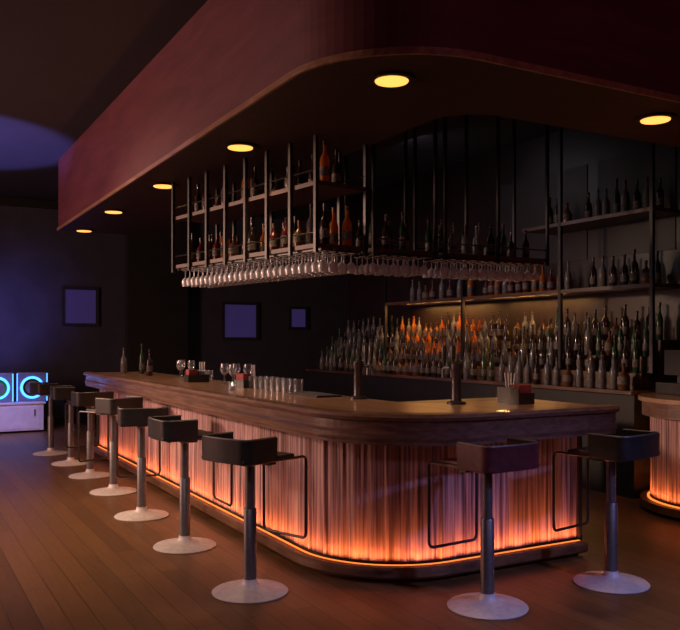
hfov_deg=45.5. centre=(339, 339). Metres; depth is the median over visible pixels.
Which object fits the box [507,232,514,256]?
wine bottle
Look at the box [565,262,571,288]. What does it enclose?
bottle
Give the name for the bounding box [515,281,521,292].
bottle
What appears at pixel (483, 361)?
wine bottle
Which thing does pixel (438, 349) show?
bottle
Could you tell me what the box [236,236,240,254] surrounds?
bottle
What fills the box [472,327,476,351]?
bottle
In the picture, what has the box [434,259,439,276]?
wine glass
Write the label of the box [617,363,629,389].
bottle
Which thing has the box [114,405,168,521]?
bar stool
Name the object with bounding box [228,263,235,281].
wine glass
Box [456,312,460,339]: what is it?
bottle
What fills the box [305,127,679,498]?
back bar shelving
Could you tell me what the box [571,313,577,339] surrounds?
bottle
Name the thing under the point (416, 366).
bottle
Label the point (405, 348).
wine bottle
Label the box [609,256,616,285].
wine bottle
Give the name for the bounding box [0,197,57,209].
trim
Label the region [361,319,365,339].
bottle
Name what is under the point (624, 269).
wine bottle
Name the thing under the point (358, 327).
wine bottle
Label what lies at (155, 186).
diffuser
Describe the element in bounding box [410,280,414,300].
bottle
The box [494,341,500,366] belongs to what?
wine bottle
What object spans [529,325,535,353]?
wine bottle
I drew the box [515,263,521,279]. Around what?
wine glass
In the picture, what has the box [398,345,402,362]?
bottle
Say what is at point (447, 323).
wine bottle
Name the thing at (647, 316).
wine bottle
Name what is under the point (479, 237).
bottle
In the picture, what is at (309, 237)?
bottle
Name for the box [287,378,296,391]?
tumbler
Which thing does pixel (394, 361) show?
wine bottle
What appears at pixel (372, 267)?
wine glass
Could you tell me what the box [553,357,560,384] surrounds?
bottle
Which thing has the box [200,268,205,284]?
wine glass
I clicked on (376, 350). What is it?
bottle
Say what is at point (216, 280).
wine glass
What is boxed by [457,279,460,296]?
bottle
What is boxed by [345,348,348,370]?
wine bottle
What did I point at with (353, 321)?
bottle
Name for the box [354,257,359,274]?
wine glass
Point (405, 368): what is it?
bottle
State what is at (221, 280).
wine glass
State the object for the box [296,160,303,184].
wine bottle
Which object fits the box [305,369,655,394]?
countertop
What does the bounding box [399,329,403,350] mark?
wine bottle
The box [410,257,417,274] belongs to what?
wine glass
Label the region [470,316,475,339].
bottle
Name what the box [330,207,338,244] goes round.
bottle
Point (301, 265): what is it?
wine glass
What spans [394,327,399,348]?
bottle
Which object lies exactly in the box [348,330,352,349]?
bottle
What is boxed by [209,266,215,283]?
wine glass
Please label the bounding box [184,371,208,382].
tray
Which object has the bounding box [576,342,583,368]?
wine bottle
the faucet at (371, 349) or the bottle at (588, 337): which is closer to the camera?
the faucet at (371, 349)
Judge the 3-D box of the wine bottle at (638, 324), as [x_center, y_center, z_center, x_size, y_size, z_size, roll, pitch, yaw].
[2.848,-0.140,7.763,0.071,0.280,0.069,0,0,-11]
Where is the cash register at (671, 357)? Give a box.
[656,350,679,395]
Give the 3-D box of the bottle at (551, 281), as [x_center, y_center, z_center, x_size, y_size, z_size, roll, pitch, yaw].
[2.261,-0.634,8.674,0.083,0.240,0.081,0,0,-42]
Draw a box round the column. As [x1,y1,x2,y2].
[125,221,187,375]
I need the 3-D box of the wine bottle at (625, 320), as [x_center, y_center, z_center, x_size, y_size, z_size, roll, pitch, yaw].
[2.783,-0.174,7.903,0.080,0.348,0.078,0,0,4]
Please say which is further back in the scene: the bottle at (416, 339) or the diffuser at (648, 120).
the bottle at (416, 339)
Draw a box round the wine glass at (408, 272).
[405,258,410,274]
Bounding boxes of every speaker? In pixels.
[0,372,12,402]
[17,372,47,401]
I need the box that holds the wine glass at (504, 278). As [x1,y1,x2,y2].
[500,263,505,279]
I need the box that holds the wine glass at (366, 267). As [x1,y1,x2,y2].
[363,255,370,272]
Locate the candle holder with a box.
[228,381,236,389]
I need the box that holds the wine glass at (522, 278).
[518,264,523,280]
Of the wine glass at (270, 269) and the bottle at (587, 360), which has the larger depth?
the bottle at (587, 360)
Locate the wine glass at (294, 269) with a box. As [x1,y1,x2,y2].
[291,254,298,274]
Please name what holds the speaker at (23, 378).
on the base cabinet
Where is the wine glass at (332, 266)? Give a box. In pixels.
[328,251,336,271]
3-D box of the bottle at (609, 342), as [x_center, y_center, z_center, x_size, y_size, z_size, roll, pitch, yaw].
[2.611,0.030,7.841,0.109,0.239,0.112,0,0,41]
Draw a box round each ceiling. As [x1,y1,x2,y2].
[0,0,566,223]
[57,0,679,235]
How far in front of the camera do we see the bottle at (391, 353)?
11.00 m
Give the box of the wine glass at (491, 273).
[487,261,494,277]
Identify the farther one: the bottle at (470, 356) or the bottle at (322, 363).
the bottle at (322, 363)
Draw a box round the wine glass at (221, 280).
[218,265,225,282]
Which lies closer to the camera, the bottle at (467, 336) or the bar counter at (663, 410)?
the bar counter at (663, 410)
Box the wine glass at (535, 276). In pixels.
[532,264,538,279]
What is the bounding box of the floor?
[0,423,679,629]
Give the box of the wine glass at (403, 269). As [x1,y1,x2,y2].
[400,256,407,273]
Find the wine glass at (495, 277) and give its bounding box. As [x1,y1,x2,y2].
[491,263,496,278]
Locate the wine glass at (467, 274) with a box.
[463,261,468,277]
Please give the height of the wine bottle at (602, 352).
0.287 m
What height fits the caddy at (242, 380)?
0.190 m
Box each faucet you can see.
[363,345,368,374]
[363,345,373,374]
[441,345,450,377]
[450,345,455,377]
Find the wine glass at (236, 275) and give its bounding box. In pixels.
[234,263,240,280]
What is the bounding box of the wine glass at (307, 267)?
[304,252,312,272]
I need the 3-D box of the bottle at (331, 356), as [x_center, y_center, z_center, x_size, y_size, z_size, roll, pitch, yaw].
[-0.131,0.295,12.165,0.072,0.311,0.074,0,0,42]
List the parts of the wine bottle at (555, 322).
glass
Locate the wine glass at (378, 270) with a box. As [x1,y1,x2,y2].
[375,256,380,273]
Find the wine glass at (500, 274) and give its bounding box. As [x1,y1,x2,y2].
[497,262,503,278]
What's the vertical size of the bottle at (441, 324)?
0.308 m
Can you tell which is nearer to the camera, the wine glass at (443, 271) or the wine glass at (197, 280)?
the wine glass at (443, 271)
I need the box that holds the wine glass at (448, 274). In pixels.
[444,260,449,276]
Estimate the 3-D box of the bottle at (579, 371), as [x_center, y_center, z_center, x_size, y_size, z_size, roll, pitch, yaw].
[2.306,0.303,7.794,0.070,0.293,0.069,0,0,-44]
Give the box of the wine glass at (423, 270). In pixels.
[420,257,427,274]
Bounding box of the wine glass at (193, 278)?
[191,269,196,285]
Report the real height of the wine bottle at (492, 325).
0.338 m
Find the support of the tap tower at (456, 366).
on the bar counter at (368, 459)
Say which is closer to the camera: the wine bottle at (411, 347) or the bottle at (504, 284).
the bottle at (504, 284)
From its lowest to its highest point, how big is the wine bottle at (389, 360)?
0.309 m
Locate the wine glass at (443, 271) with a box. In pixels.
[439,259,446,275]
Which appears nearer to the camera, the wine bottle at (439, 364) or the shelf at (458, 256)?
the shelf at (458, 256)
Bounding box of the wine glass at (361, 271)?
[358,256,364,273]
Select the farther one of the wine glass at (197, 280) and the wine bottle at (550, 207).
the wine bottle at (550, 207)
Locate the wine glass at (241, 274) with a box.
[239,262,245,280]
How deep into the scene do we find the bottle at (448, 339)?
10.11 m
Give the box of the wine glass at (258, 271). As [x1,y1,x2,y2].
[255,260,262,278]
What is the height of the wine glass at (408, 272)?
0.144 m
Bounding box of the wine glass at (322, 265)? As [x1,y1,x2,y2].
[318,250,326,271]
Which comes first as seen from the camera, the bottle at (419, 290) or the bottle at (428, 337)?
the bottle at (428, 337)
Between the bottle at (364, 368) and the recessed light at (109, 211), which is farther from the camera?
the bottle at (364, 368)
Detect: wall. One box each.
[0,197,347,417]
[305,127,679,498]
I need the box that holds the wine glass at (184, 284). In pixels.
[182,270,187,286]
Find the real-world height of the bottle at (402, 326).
0.330 m
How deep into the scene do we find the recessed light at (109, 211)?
8.74 m
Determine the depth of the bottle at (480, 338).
9.54 m
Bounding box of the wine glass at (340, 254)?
[340,254,347,273]
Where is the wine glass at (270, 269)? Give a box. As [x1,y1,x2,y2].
[267,258,274,276]
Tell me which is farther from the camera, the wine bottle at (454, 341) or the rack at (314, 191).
the wine bottle at (454, 341)
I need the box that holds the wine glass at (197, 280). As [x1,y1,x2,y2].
[195,268,200,284]
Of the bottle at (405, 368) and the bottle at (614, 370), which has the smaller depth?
the bottle at (614, 370)
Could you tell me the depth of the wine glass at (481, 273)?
7.07 m
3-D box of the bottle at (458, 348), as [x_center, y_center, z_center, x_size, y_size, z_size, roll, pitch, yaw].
[1.420,0.129,9.742,0.084,0.342,0.082,0,0,-1]
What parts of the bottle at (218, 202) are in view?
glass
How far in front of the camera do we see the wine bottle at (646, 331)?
7.44 m
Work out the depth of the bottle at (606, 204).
7.98 m
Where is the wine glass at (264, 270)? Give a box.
[261,259,268,277]
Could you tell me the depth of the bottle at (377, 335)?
11.57 m
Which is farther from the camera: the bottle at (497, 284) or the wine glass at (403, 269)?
the bottle at (497, 284)
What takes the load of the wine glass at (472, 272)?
hanging from the rack at (497, 259)
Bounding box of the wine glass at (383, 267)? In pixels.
[379,255,386,272]
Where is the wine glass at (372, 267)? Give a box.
[369,254,376,272]
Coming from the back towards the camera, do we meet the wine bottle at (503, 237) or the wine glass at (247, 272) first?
the wine bottle at (503, 237)
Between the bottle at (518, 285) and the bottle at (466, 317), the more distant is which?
the bottle at (466, 317)
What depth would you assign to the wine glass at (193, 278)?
7.07 m
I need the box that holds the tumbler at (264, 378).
[264,378,272,390]
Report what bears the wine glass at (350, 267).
hanging from the rack at (314, 191)
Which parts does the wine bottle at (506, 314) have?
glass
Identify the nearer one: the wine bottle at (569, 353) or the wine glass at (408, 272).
the wine glass at (408, 272)
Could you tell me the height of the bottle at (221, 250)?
0.298 m
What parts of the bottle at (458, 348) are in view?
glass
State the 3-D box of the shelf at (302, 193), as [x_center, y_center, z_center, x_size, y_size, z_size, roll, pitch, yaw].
[-0.649,-1.080,6.503,0.420,0.030,2.127,0,0,-38]
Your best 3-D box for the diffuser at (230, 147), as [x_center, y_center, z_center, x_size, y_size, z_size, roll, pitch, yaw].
[-0.719,-1.383,5.846,0.182,0.009,0.182,0,0,-29]
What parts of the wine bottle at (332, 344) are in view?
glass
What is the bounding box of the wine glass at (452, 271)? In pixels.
[449,259,456,275]
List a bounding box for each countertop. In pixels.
[96,371,590,412]
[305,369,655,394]
[638,392,679,404]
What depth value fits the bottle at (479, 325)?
9.84 m
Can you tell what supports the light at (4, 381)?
attached to the speaker at (6, 379)
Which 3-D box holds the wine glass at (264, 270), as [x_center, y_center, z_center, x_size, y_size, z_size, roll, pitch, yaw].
[-0.574,-0.548,6.201,0.066,0.144,0.064,0,0,-9]
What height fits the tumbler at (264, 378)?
0.100 m
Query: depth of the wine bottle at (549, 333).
8.54 m
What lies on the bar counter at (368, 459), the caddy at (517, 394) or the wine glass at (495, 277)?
the caddy at (517, 394)
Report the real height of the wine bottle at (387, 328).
0.325 m
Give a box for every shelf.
[175,180,363,223]
[175,243,363,268]
[347,248,432,255]
[385,283,679,305]
[416,253,544,262]
[522,206,679,234]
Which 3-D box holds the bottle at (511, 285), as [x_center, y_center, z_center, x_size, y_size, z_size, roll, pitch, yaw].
[1.954,-0.638,9.239,0.086,0.250,0.088,0,0,2]
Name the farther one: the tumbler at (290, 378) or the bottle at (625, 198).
the bottle at (625, 198)
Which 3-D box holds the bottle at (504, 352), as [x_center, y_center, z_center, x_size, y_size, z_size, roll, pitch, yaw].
[1.827,0.147,8.974,0.075,0.305,0.076,0,0,-6]
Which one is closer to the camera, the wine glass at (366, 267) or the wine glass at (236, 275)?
the wine glass at (236, 275)
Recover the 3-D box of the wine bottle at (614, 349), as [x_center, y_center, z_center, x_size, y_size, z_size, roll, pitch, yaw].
[2.589,0.125,7.629,0.061,0.350,0.062,0,0,-36]
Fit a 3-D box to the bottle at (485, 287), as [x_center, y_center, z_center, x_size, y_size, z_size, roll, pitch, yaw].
[1.743,-0.633,9.647,0.082,0.239,0.084,0,0,-28]
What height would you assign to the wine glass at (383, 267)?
0.144 m
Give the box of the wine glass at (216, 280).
[214,266,219,282]
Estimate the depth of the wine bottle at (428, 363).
9.93 m
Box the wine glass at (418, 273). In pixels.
[415,258,420,275]
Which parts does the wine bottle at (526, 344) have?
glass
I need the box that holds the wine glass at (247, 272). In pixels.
[244,261,251,279]
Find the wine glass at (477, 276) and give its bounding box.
[473,262,478,277]
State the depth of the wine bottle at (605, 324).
8.09 m
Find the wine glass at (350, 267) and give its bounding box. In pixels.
[346,253,354,273]
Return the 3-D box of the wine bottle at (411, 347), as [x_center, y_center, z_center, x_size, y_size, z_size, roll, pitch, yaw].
[0.940,0.145,10.583,0.071,0.310,0.069,0,0,9]
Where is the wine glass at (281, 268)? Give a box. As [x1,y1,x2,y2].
[279,256,286,275]
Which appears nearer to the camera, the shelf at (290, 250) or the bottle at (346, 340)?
the shelf at (290, 250)
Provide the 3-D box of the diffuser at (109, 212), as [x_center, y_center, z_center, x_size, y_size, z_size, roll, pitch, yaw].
[-2.459,-1.383,8.792,0.182,0.009,0.182,0,0,-29]
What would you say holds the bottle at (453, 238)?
on the rack at (497, 259)
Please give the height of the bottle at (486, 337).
0.274 m
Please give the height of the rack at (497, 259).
1.630 m
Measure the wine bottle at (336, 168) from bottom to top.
0.287 m
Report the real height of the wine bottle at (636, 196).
0.326 m
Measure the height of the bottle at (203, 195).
0.248 m
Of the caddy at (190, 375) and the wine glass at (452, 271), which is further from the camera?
the caddy at (190, 375)
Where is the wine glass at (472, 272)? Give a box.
[469,260,475,276]
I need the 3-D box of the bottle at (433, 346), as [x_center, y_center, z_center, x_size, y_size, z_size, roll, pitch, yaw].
[1.181,0.137,10.176,0.078,0.326,0.080,0,0,-17]
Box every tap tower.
[350,345,373,398]
[441,345,465,404]
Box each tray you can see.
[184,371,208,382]
[234,376,262,388]
[402,397,496,402]
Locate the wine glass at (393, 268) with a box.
[390,256,397,273]
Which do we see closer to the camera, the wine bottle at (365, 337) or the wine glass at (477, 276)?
the wine glass at (477, 276)
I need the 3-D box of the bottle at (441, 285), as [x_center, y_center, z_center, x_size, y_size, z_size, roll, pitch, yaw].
[1.310,-0.677,10.417,0.078,0.327,0.076,0,0,36]
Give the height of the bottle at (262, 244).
0.287 m
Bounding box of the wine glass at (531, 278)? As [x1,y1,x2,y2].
[526,265,532,280]
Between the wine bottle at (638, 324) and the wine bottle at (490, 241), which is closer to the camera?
the wine bottle at (490, 241)
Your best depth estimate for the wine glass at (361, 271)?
6.67 m
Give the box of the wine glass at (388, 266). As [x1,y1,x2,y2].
[385,257,390,273]
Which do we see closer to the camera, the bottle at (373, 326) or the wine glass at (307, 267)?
the wine glass at (307, 267)
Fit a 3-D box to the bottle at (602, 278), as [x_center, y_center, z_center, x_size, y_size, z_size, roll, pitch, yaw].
[2.609,-0.674,8.044,0.080,0.322,0.082,0,0,-29]
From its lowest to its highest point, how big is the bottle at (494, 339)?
0.281 m
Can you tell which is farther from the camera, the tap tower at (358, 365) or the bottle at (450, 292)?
the bottle at (450, 292)
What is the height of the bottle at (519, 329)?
0.249 m
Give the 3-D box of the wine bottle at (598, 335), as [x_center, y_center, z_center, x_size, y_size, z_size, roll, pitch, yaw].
[2.547,-0.014,7.966,0.060,0.328,0.059,0,0,42]
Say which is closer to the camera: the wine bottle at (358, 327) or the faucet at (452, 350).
the faucet at (452, 350)
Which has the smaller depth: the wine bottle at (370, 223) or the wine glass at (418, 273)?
the wine bottle at (370, 223)
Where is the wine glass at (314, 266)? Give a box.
[311,252,318,272]
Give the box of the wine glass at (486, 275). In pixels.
[482,262,487,278]
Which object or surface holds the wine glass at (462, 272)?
hanging from the rack at (497, 259)
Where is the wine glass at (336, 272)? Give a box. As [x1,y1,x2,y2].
[331,253,337,273]
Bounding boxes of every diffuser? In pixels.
[105,211,121,213]
[154,185,170,188]
[228,145,252,150]
[375,76,408,86]
[640,116,670,124]
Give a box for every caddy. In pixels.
[184,362,208,382]
[234,365,262,388]
[497,373,534,404]
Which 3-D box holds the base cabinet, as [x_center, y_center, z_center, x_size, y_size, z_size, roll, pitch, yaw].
[-5.671,1.170,12.064,2.360,0.460,0.640,0,0,-29]
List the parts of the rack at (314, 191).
post, post, post, post, post, post, guard rail, guard rail, post, post, post, glass rail, post, post, post, post, post, guard rail, post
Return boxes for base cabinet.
[0,400,45,433]
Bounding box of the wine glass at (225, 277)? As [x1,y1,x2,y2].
[223,264,230,281]
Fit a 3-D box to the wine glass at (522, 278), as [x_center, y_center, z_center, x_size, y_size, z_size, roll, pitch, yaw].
[1.654,-0.618,7.413,0.066,0.144,0.064,0,0,-38]
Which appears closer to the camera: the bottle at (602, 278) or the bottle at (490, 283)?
the bottle at (602, 278)
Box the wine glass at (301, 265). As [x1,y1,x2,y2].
[298,253,305,273]
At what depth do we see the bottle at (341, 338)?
12.19 m
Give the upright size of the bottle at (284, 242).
0.244 m
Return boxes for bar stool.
[29,382,77,455]
[50,385,97,465]
[65,390,113,478]
[78,396,142,495]
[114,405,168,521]
[148,415,232,553]
[201,431,306,603]
[428,437,539,620]
[552,428,659,593]
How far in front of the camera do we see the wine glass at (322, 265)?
5.61 m
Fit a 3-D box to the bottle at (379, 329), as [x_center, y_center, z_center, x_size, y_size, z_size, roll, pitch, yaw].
[0.590,-0.161,11.868,0.080,0.321,0.082,0,0,-13]
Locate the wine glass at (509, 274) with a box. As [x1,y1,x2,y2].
[506,263,512,278]
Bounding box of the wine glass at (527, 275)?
[524,264,530,279]
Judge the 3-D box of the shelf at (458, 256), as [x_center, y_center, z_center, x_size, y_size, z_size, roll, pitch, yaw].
[1.270,-0.720,7.249,1.140,0.030,0.420,0,0,-29]
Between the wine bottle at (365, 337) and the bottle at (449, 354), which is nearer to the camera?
the bottle at (449, 354)
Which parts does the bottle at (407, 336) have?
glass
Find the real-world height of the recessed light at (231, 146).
0.021 m
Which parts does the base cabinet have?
door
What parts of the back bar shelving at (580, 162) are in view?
post, post, post, post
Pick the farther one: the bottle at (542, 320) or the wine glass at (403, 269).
the bottle at (542, 320)
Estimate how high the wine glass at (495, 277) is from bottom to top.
0.144 m
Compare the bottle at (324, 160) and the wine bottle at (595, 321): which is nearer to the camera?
the bottle at (324, 160)
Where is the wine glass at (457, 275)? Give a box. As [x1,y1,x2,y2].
[454,261,459,277]
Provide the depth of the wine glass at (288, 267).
5.92 m
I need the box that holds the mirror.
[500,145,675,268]
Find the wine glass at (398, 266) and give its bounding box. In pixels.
[395,257,401,274]
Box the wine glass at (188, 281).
[186,270,191,285]
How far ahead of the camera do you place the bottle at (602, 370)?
7.50 m
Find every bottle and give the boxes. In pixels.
[121,348,126,372]
[139,344,144,373]
[146,349,152,375]
[191,233,195,262]
[194,184,201,210]
[197,238,204,261]
[202,193,211,209]
[209,235,212,259]
[212,234,220,258]
[213,194,220,206]
[220,236,228,257]
[221,187,228,204]
[228,235,238,256]
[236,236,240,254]
[241,179,249,199]
[248,218,256,253]
[251,167,258,196]
[260,223,264,251]
[269,223,278,249]
[271,177,280,191]
[281,217,287,247]
[285,173,297,187]
[293,216,296,233]
[293,220,305,245]
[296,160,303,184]
[306,204,312,243]
[308,154,312,181]
[320,140,329,181]
[320,203,329,243]
[320,350,324,368]
[325,346,329,369]
[329,349,332,369]
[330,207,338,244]
[330,336,333,355]
[332,149,340,182]
[333,344,336,369]
[336,339,338,359]
[338,348,343,370]
[339,337,343,357]
[342,206,351,245]
[343,332,346,349]
[345,340,349,359]
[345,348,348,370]
[346,320,350,339]
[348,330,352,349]
[350,350,352,370]
[351,342,355,359]
[352,321,355,338]
[353,326,356,349]
[355,341,359,357]
[356,220,362,246]
[357,320,360,336]
[357,329,361,349]
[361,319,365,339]
[361,333,365,359]
[362,350,365,371]
[364,330,367,344]
[366,318,370,339]
[369,223,370,247]
[369,328,374,346]
[371,317,375,336]
[371,348,375,372]
[374,339,377,360]
[375,327,378,348]
[376,357,381,372]
[378,318,380,335]
[378,339,382,361]
[379,325,383,349]
[382,214,389,248]
[382,350,385,373]
[386,346,393,359]
[386,351,391,373]
[387,328,388,350]
[389,327,394,350]
[390,316,393,334]
[392,350,397,373]
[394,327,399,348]
[394,339,398,359]
[395,318,399,336]
[395,358,401,374]
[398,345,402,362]
[399,212,405,249]
[399,316,404,337]
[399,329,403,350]
[402,357,408,374]
[403,338,408,362]
[405,328,409,346]
[407,318,410,338]
[408,334,413,350]
[409,339,414,362]
[409,352,413,374]
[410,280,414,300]
[411,316,416,338]
[412,356,419,375]
[414,329,419,350]
[415,341,419,362]
[417,281,421,299]
[417,317,421,339]
[419,334,425,348]
[419,340,424,362]
[420,353,424,375]
[422,285,428,299]
[422,323,427,339]
[425,219,431,250]
[425,339,429,363]
[425,353,430,376]
[426,329,430,351]
[427,323,432,339]
[429,281,435,299]
[431,338,436,360]
[431,348,437,376]
[432,322,438,338]
[432,329,437,347]
[436,338,440,359]
[437,224,440,252]
[437,352,442,377]
[438,220,442,252]
[439,278,444,298]
[439,316,444,337]
[440,328,443,347]
[445,312,450,337]
[445,351,449,377]
[446,329,450,350]
[447,279,453,297]
[448,227,452,252]
[448,342,451,364]
[450,223,457,252]
[451,313,455,339]
[452,327,456,346]
[455,336,460,360]
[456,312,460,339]
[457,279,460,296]
[459,352,462,378]
[462,225,468,253]
[463,342,468,361]
[463,349,469,378]
[465,317,469,334]
[465,324,469,351]
[467,279,473,296]
[468,347,473,363]
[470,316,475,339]
[470,350,476,379]
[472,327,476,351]
[473,226,477,253]
[475,222,483,254]
[475,342,481,365]
[477,317,481,339]
[478,328,483,350]
[481,347,486,379]
[482,316,487,338]
[482,340,488,365]
[483,280,487,294]
[484,329,489,352]
[487,224,494,255]
[488,281,493,294]
[489,312,495,339]
[489,349,494,380]
[491,329,496,352]
[494,269,500,294]
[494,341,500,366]
[496,310,502,339]
[499,355,504,381]
[500,224,505,255]
[501,340,507,366]
[502,267,507,293]
[503,313,509,334]
[503,321,510,352]
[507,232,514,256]
[507,280,514,293]
[508,345,517,367]
[508,352,514,381]
[513,318,521,339]
[513,328,518,353]
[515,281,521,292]
[515,351,522,382]
[519,334,526,367]
[521,326,527,348]
[522,230,528,257]
[522,270,530,292]
[522,312,528,339]
[524,355,530,383]
[529,311,535,336]
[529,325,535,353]
[530,339,535,367]
[531,265,538,291]
[533,355,540,383]
[538,319,545,339]
[538,326,544,353]
[539,265,545,290]
[539,341,545,368]
[544,354,551,384]
[545,318,553,339]
[546,320,552,353]
[547,270,554,290]
[548,338,555,368]
[549,197,552,223]
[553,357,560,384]
[554,194,557,222]
[554,308,557,334]
[554,320,557,353]
[563,202,571,221]
[563,308,570,339]
[563,364,573,385]
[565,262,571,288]
[565,322,571,354]
[566,338,572,369]
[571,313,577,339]
[574,324,581,354]
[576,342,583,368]
[576,356,582,386]
[583,312,587,339]
[584,318,592,354]
[585,192,591,217]
[585,349,594,370]
[587,351,595,387]
[590,257,596,286]
[592,310,598,339]
[594,189,601,215]
[596,322,601,354]
[598,256,606,286]
[598,355,605,388]
[599,341,606,370]
[601,306,609,339]
[602,189,609,214]
[604,331,613,355]
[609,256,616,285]
[610,317,619,339]
[610,356,617,388]
[611,335,617,367]
[613,178,619,212]
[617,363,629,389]
[618,320,623,355]
[621,180,629,211]
[621,254,628,284]
[621,304,628,339]
[621,336,629,371]
[630,249,638,283]
[631,322,637,355]
[632,333,639,372]
[633,180,640,209]
[634,311,640,339]
[640,260,648,283]
[643,177,648,207]
[643,318,648,355]
[646,303,648,329]
[655,251,660,282]
[656,178,663,207]
[656,302,662,339]
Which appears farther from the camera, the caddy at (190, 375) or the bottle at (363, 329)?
the bottle at (363, 329)
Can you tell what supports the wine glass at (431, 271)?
hanging from the rack at (497, 259)
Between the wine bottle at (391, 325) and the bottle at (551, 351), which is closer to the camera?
the bottle at (551, 351)
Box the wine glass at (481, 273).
[478,261,485,277]
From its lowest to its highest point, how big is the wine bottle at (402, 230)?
0.325 m
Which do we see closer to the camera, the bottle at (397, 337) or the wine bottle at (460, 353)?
the wine bottle at (460, 353)
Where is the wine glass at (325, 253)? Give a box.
[321,252,328,272]
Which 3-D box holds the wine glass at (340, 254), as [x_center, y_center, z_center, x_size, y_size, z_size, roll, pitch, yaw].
[0.028,-0.548,5.849,0.064,0.144,0.066,0,0,-18]
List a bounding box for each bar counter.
[83,371,619,580]
[638,392,679,518]
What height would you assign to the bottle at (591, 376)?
0.343 m
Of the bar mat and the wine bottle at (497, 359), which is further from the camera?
the wine bottle at (497, 359)
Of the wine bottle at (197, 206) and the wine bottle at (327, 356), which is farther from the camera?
the wine bottle at (327, 356)
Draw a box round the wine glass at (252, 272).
[250,260,255,278]
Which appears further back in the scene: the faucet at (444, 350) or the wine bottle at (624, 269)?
the wine bottle at (624, 269)
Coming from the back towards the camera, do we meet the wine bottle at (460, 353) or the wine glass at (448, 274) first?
the wine bottle at (460, 353)
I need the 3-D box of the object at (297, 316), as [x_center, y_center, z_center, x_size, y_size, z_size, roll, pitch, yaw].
[-0.800,-0.420,15.547,0.400,0.440,0.040,0,0,-29]
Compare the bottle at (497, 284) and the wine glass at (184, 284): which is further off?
the bottle at (497, 284)
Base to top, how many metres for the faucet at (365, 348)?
0.207 m
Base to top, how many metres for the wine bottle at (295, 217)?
0.294 m
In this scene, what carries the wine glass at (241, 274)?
hanging from the rack at (314, 191)
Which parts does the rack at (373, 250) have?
post, post, glass rail, guard rail, post, post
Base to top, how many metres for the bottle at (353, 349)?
0.273 m
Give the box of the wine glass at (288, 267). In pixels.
[285,255,291,274]
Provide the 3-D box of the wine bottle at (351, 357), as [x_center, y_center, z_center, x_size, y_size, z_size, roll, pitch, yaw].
[0.165,0.293,11.617,0.056,0.313,0.057,0,0,22]
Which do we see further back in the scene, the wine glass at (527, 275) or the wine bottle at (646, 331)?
the wine bottle at (646, 331)
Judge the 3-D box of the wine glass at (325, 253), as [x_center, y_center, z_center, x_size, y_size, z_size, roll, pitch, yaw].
[-0.105,-0.548,5.744,0.064,0.144,0.066,0,0,-6]
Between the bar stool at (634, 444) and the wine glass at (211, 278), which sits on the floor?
the bar stool at (634, 444)
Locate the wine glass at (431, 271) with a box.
[428,260,434,276]
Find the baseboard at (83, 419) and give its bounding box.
[44,416,96,424]
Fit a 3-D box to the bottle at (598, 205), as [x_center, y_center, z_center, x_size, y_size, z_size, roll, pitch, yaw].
[2.586,-1.355,8.119,0.072,0.314,0.070,0,0,0]
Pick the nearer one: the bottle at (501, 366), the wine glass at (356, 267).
the wine glass at (356, 267)
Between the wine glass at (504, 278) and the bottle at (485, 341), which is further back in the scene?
the bottle at (485, 341)
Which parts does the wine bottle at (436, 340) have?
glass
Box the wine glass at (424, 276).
[422,261,428,277]
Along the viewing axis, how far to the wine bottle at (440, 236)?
6.89 m
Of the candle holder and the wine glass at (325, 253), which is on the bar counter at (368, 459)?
the candle holder
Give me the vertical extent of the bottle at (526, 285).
0.271 m
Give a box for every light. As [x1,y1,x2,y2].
[0,377,9,398]
[20,376,41,398]
[73,229,94,231]
[101,209,125,213]
[149,182,177,188]
[222,142,257,151]
[368,71,415,87]
[634,112,677,124]
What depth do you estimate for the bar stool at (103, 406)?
7.43 m
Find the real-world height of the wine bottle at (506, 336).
0.363 m
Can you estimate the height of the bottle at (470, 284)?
0.354 m
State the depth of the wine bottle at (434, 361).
9.83 m
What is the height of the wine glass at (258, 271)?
0.144 m
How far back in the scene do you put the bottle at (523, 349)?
8.71 m
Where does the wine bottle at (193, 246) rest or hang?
on the rack at (314, 191)
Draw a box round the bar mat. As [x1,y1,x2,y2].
[289,391,341,397]
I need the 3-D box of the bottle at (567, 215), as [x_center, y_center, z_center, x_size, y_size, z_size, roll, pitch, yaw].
[2.374,-1.318,8.470,0.103,0.239,0.105,0,0,-11]
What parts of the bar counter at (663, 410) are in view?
bar rail, panel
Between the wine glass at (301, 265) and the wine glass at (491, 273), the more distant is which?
the wine glass at (491, 273)
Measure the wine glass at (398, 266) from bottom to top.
0.144 m
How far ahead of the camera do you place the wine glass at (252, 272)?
6.30 m
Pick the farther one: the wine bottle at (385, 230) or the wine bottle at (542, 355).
the wine bottle at (542, 355)
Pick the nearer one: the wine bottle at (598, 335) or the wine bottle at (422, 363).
the wine bottle at (598, 335)
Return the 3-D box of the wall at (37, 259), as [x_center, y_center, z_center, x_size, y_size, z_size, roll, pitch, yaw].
[-4.967,-0.450,13.370,12.700,3.700,0.200,0,0,-29]
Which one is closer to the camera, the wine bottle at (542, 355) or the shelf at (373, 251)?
the shelf at (373, 251)
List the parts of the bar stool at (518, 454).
footrest frame, seat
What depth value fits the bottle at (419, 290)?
10.85 m
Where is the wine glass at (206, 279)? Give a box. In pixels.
[204,267,210,283]
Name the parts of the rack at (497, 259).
post, post, post, glass rail, guard rail, post, post, post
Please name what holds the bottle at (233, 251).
on the rack at (314, 191)
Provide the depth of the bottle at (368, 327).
12.12 m
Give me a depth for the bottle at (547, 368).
8.14 m
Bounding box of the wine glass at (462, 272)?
[459,260,466,276]
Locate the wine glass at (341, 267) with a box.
[337,252,345,272]
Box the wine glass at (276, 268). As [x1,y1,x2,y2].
[273,257,280,276]
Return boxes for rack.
[171,134,367,273]
[344,119,436,263]
[413,115,548,269]

